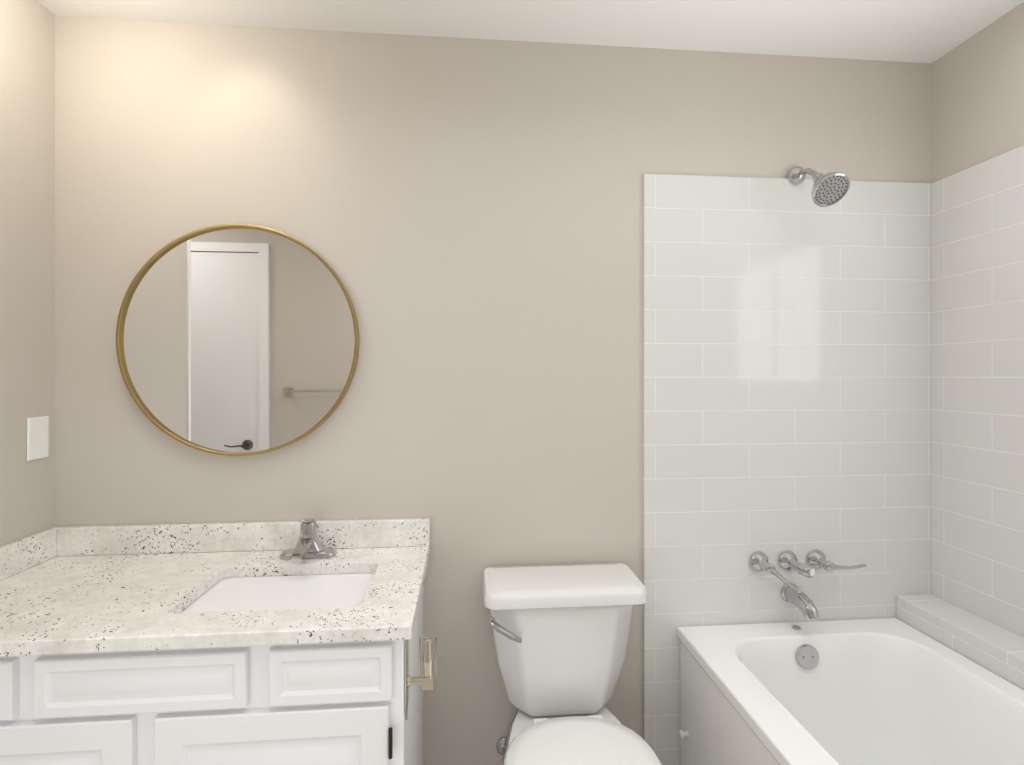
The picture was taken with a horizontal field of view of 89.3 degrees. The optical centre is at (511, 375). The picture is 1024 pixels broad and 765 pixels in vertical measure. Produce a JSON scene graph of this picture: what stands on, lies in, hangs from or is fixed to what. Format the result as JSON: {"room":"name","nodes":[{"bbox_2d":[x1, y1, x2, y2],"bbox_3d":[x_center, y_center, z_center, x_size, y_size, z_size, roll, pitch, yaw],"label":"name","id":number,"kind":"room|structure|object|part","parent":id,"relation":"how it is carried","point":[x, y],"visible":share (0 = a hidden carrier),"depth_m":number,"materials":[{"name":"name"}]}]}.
{"room":"bathroom","nodes":[
{"label":"bathroom","id":0,"kind":"room"},
{"bbox_2d":[0,0,54,546],"bbox_3d":[-1.359,0.163,1.143,0.100,2.440,0.750,0,0,-5],"label":"wall","id":1,"kind":"structure","parent":0,"point":[27,225],"depth_m":1.42,"materials":[{"name":"beige paint"}]},
{"bbox_2d":[27,416,48,460],"bbox_3d":[-1.331,0.174,1.458,0.007,0.118,0.070,0,0,-5],"label":"switch plate","id":2,"kind":"object","parent":1,"relation":"attached to","point":[37,437],"visible":1,"depth_m":1.45,"materials":[{"name":"white plastic"}]},
{"bbox_2d":[55,16,931,764],"bbox_3d":[0.035,0.163,1.681,2.970,2.440,0.112,0,0,-5],"label":"wall","id":3,"kind":"structure","parent":0,"point":[461,218],"depth_m":1.64,"materials":[{"name":"beige paint"}]},
{"bbox_2d":[116,224,358,455],"bbox_3d":[-0.812,-0.107,1.551,0.690,0.690,0.026,0,0,-5],"label":"mirror","id":4,"kind":"object","parent":3,"relation":"attached to","point":[237,339],"visible":1,"depth_m":1.55,"materials":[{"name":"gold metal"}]},
{"bbox_2d":[49,518,429,556],"bbox_3d":[-0.796,0.482,1.556,1.089,0.082,0.020,0,0,-5],"label":"backsplash","id":5,"kind":"structure","parent":3,"relation":"attached to","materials":[{"name":"stone"}]},
{"bbox_2d":[788,166,849,206],"bbox_3d":[0.941,-0.600,1.599,0.104,0.174,0.201,0,0,-5],"label":"showerhead","id":6,"kind":"object","parent":3,"relation":"attached to","point":[830,188],"visible":1,"depth_m":1.54,"materials":[{"name":"silver metal"}]},
{"bbox_3d":[0.937,-0.645,1.643,0.060,0.084,0.111,0,0,-5],"label":"arm","id":7,"kind":"part","parent":6,"relation":"part of"},
{"bbox_2d":[37,0,1023,62],"bbox_3d":[-0.509,-1.082,0.698,4.220,0.050,1.980,0,0,-5],"label":"ceiling","id":8,"kind":"structure","parent":0,"point":[923,31],"depth_m":1.54,"materials":[{"name":"white paint"}]},
{"bbox_2d":[931,2,1023,636],"bbox_3d":[1.537,0.163,0.870,0.114,2.440,1.780,0,0,-5],"label":"wall","id":9,"kind":"structure","parent":0,"point":[977,186],"depth_m":1.58,"materials":[{"name":"white tile"}]},
{"bbox_3d":[-0.509,1.408,0.698,4.220,0.050,1.980,0,0,-5],"label":"floor","id":10,"kind":"structure","parent":0,"visible":0},
{"bbox_2d":[0,518,436,764],"bbox_3d":[-0.751,0.894,1.305,1.138,0.979,0.527,0,0,-5],"label":"bathroom vanity","id":11,"kind":"object","parent":10,"relation":"on","point":[300,642],"visible":1,"depth_m":1.09,"materials":[{"name":"white painted wood"},{"name":"granite"},{"name":"porcelain"}]},
{"bbox_3d":[-1.134,0.629,1.032,0.270,0.117,0.019,0,0,-5],"label":"drawer","id":12,"kind":"part","parent":11,"relation":"part of","materials":[{"name":"white wood"}]},
{"bbox_3d":[-1.009,0.987,1.042,0.471,0.573,0.019,0,0,-5],"label":"door","id":13,"kind":"part","parent":11,"relation":"part of","materials":[{"name":"white wood"}]},
{"bbox_3d":[-0.755,0.629,1.064,0.410,0.117,0.019,0,0,-5],"label":"drawer","id":14,"kind":"part","parent":11,"relation":"part of","materials":[{"name":"white wood"}]},
{"bbox_2d":[0,544,429,663],"bbox_3d":[-0.775,0.538,1.303,1.089,0.030,0.527,0,0,-5],"label":"countertop","id":15,"kind":"structure","parent":11,"relation":"on","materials":[{"name":"stone"}]},
{"bbox_2d":[279,518,336,562],"bbox_3d":[-0.589,0.463,1.467,0.158,0.118,0.140,0,0,-5],"label":"faucet","id":16,"kind":"object","parent":15,"relation":"on","point":[308,548],"depth_m":1.49,"materials":[{"name":"silver metal"}]},
{"bbox_3d":[-0.497,0.987,1.085,0.471,0.573,0.019,0,0,-5],"label":"door","id":17,"kind":"part","parent":11,"relation":"part of","materials":[{"name":"white wood"}]},
{"bbox_3d":[-0.381,0.629,1.095,0.252,0.117,0.019,0,0,-5],"label":"drawer","id":18,"kind":"part","parent":11,"relation":"part of","materials":[{"name":"white wood"}]},
{"bbox_2d":[483,563,661,764],"bbox_3d":[0.164,0.984,1.282,0.456,0.794,0.726,0,0,-5],"label":"toilet","id":19,"kind":"object","parent":10,"relation":"on","point":[561,632],"visible":1,"depth_m":1.43,"materials":[{"name":"white ceramic"}]},
{"bbox_3d":[-0.018,0.685,1.401,0.089,0.055,0.052,0,0,-5],"label":"flush lever","id":20,"kind":"part","parent":19,"relation":"part of","materials":[{"name":"silver metal"}]},
{"bbox_3d":[0.144,0.799,1.522,0.423,0.337,0.204,0,0,-5],"label":"tank","id":21,"kind":"part","parent":19,"relation":"part of","materials":[{"name":"white ceramic"}]},
{"bbox_3d":[0.144,0.609,1.518,0.456,0.044,0.228,0,0,-5],"label":"tank lid","id":22,"kind":"part","parent":19,"relation":"part of","materials":[{"name":"white ceramic"}]},
{"bbox_3d":[0.174,0.927,1.163,0.378,0.036,0.486,0,0,-5],"label":"seat lid","id":23,"kind":"part","parent":19,"relation":"part of","materials":[{"name":"white plastic"}]},
{"bbox_2d":[677,550,1023,764],"bbox_3d":[0.963,0.976,0.895,0.768,0.811,1.606,0,0,-5],"label":"bathtub","id":24,"kind":"object","parent":10,"relation":"on","point":[886,691],"visible":1,"depth_m":1.55,"materials":[{"name":"white ceramic"}]},
{"bbox_3d":[0.531,1.108,1.603,0.025,0.026,0.026,0,0,-5],"label":"panel knob","id":25,"kind":"part","parent":24,"relation":"part of","materials":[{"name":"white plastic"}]},
{"bbox_3d":[0.914,0.715,1.631,0.062,0.076,0.133,0,0,-5],"label":"spout","id":26,"kind":"part","parent":24,"relation":"part of","materials":[{"name":"silver metal"}]},
{"bbox_3d":[0.906,0.861,1.590,0.072,0.072,0.020,0,0,-5],"label":"overflow plate","id":27,"kind":"part","parent":24,"relation":"part of","materials":[{"name":"silver metal"}]},
{"bbox_2d":[896,594,1023,689],"bbox_3d":[1.417,1.057,0.879,0.128,0.652,1.718,0,0,-5],"label":"tile ledge","id":28,"kind":"object","parent":10,"relation":"on","point":[991,647],"visible":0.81,"depth_m":1.51,"materials":[{"name":"white tile"}]}
]}

